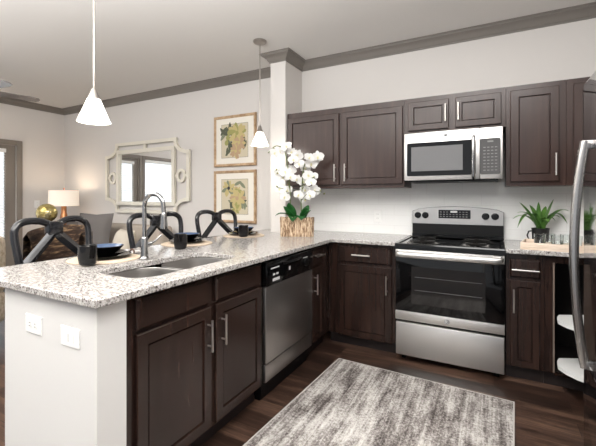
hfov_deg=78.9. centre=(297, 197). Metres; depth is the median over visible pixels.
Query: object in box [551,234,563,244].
tumbler
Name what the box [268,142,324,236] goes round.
potted orchid
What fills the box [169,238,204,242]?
plate
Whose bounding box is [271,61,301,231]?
wall column
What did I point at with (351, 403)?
area rug
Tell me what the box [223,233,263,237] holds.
placemat
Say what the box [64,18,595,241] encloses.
wall
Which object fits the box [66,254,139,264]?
placemat
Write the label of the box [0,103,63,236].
wall
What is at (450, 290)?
stove
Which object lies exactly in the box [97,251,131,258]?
plate
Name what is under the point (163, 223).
faucet
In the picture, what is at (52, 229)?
bar stool
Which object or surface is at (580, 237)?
tumbler
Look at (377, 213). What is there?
wall outlet
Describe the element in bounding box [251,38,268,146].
pendant light
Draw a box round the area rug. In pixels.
[243,358,514,445]
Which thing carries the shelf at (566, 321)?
on the base cabinet at (562, 368)
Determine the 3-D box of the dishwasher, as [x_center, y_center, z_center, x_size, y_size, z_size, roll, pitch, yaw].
[-0.274,0.838,2.647,0.573,0.868,0.663,0,0,28]
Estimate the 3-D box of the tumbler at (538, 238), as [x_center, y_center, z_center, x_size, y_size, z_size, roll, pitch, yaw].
[1.695,0.302,2.538,0.074,0.088,0.074,0,0,28]
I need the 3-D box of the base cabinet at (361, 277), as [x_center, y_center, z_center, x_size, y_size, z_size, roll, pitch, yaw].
[0.651,0.830,3.271,0.588,0.884,0.640,0,0,28]
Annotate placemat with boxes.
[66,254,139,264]
[161,240,212,246]
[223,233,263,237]
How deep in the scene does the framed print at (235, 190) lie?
4.36 m
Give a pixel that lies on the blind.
(2, 155)
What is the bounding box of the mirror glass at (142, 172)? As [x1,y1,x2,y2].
[120,150,170,201]
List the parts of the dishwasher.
door panel, access panel, control panel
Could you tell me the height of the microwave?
0.406 m
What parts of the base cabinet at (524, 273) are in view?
handle, drawer, door, handle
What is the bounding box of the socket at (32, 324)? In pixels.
[28,320,36,329]
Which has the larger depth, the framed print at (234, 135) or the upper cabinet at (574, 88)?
the framed print at (234, 135)
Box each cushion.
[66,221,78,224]
[78,213,113,243]
[112,229,135,248]
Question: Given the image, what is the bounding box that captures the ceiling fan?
[0,80,39,101]
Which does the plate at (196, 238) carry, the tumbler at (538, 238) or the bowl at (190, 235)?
the bowl at (190, 235)
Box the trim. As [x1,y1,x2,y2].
[0,2,595,114]
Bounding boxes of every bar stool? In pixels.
[9,215,91,264]
[126,211,182,248]
[195,209,236,237]
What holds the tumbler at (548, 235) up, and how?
on the serving tray at (529, 244)
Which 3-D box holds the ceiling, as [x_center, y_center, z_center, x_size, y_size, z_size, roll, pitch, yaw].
[-2.040,-1.493,1.623,7.720,0.060,6.300,0,0,28]
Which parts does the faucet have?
spout, lever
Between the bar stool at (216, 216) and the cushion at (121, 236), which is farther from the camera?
the cushion at (121, 236)
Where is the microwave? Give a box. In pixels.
[404,126,502,182]
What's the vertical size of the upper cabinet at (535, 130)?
0.759 m
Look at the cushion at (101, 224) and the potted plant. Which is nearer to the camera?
the potted plant
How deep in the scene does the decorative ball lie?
4.11 m
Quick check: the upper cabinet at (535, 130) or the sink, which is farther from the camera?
the upper cabinet at (535, 130)
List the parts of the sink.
bowl, bowl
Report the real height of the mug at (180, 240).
0.102 m
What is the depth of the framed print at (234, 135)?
4.37 m
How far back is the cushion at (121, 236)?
4.40 m
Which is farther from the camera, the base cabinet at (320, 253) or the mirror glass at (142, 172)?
the mirror glass at (142, 172)
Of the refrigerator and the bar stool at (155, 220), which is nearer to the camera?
the refrigerator
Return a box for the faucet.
[139,192,167,259]
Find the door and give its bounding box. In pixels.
[0,139,22,265]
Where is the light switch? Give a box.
[61,325,79,349]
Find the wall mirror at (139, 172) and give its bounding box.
[105,137,190,213]
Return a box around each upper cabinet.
[287,100,411,188]
[405,87,505,133]
[505,80,565,186]
[565,77,589,185]
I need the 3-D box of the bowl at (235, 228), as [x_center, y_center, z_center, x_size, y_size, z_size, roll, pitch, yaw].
[-0.509,0.310,3.380,0.192,0.057,0.192,0,0,28]
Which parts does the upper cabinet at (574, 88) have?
door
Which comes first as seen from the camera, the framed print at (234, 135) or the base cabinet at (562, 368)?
the base cabinet at (562, 368)
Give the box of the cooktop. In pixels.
[395,236,505,255]
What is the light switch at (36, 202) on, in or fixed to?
attached to the wall at (41, 133)
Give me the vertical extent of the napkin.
0.038 m
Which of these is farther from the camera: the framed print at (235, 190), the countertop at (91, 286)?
the framed print at (235, 190)
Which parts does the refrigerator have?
handle, freezer drawer, door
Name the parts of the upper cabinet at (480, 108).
door, handle, handle, door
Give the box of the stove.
[395,206,505,376]
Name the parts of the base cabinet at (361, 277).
handle, drawer, door, handle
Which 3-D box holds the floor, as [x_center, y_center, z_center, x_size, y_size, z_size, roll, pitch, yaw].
[-2.040,1.302,1.623,7.720,0.060,6.300,0,0,28]
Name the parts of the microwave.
door glass, handle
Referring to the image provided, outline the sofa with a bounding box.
[109,223,172,244]
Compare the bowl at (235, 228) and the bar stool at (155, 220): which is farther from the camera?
the bowl at (235, 228)
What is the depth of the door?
5.42 m
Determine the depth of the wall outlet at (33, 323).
1.48 m
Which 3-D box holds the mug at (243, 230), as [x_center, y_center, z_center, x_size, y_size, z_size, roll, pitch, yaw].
[-0.495,0.299,3.208,0.120,0.102,0.091,0,0,28]
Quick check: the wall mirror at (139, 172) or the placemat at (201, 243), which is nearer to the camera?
the placemat at (201, 243)
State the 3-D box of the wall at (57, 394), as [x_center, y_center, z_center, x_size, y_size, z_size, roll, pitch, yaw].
[-0.452,0.830,2.487,0.655,0.884,2.358,0,0,28]
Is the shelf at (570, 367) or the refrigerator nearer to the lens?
the refrigerator
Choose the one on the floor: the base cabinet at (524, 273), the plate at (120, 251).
the base cabinet at (524, 273)
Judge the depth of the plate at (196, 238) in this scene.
2.75 m
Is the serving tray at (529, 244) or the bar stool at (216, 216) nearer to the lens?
the serving tray at (529, 244)
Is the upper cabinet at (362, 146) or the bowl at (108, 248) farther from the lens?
the upper cabinet at (362, 146)
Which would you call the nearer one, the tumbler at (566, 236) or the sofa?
the tumbler at (566, 236)
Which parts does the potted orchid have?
flower, stem, flower, flower, flower, flower, flower, flower, flower, flower, flower, flower, flower, planter, flower, flower, flower, flower, stem, flower, flower, flower, flower, flower, flower, flower, flower, flower, flower, flower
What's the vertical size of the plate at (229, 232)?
0.019 m
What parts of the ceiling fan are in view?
blade, blade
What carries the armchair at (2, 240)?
on the floor
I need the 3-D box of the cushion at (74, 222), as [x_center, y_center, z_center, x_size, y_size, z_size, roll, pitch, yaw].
[-3.063,0.567,4.945,0.409,0.485,0.222,0,0,28]
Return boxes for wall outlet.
[26,313,41,335]
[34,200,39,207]
[374,210,381,221]
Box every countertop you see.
[0,229,410,308]
[503,239,583,257]
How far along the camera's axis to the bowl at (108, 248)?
2.08 m
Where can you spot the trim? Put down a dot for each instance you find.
(586, 11)
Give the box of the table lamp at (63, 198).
[48,188,78,224]
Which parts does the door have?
pane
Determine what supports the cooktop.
in the stove
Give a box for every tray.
[520,239,583,253]
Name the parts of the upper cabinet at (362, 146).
door, handle, door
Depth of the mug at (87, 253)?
1.84 m
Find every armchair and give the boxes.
[0,236,5,321]
[23,225,92,261]
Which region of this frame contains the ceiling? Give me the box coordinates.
[0,0,595,107]
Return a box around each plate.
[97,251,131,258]
[98,249,125,257]
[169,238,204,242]
[173,237,200,241]
[229,232,257,234]
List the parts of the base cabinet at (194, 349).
drawer, door, handle, handle, drawer, door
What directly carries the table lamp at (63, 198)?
on the side table
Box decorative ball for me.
[35,204,57,220]
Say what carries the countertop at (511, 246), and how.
on the base cabinet at (562, 368)
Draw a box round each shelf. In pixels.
[557,315,583,330]
[557,358,583,382]
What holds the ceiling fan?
hanging from the ceiling
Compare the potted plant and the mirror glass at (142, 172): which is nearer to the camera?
the potted plant
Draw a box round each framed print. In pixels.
[214,112,256,166]
[214,169,256,223]
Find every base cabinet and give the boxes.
[122,257,261,445]
[308,243,327,353]
[328,242,397,353]
[505,253,543,382]
[543,256,583,390]
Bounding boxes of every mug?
[77,244,97,265]
[174,234,186,249]
[238,225,248,236]
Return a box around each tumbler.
[534,233,545,243]
[543,233,553,243]
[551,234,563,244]
[560,234,568,244]
[579,236,582,245]
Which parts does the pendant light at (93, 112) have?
lamp shade, stem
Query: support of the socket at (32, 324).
attached to the wall outlet at (33, 323)
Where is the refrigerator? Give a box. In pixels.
[569,71,595,445]
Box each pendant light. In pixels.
[76,0,110,124]
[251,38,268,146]
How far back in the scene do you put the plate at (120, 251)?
2.06 m
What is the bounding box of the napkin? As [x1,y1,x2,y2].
[130,248,139,253]
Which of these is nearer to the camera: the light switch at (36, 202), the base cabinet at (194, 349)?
the base cabinet at (194, 349)
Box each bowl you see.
[97,243,123,253]
[175,232,199,239]
[233,227,253,231]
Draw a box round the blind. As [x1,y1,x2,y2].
[0,153,4,237]
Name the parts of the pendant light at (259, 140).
stem, lamp shade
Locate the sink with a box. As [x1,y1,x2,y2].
[108,257,226,277]
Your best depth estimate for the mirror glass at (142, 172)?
5.12 m
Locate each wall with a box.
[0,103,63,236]
[5,288,125,445]
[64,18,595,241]
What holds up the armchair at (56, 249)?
on the floor
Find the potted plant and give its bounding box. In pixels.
[513,199,567,238]
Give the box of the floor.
[0,289,583,445]
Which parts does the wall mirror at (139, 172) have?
frame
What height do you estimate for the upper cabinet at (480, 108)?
0.304 m
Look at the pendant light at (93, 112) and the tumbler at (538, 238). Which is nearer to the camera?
the pendant light at (93, 112)
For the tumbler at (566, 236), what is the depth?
2.48 m
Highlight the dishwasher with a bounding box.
[254,249,312,399]
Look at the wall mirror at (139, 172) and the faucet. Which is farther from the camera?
the wall mirror at (139, 172)
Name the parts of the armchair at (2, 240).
seat, backrest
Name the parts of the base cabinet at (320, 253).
drawer, door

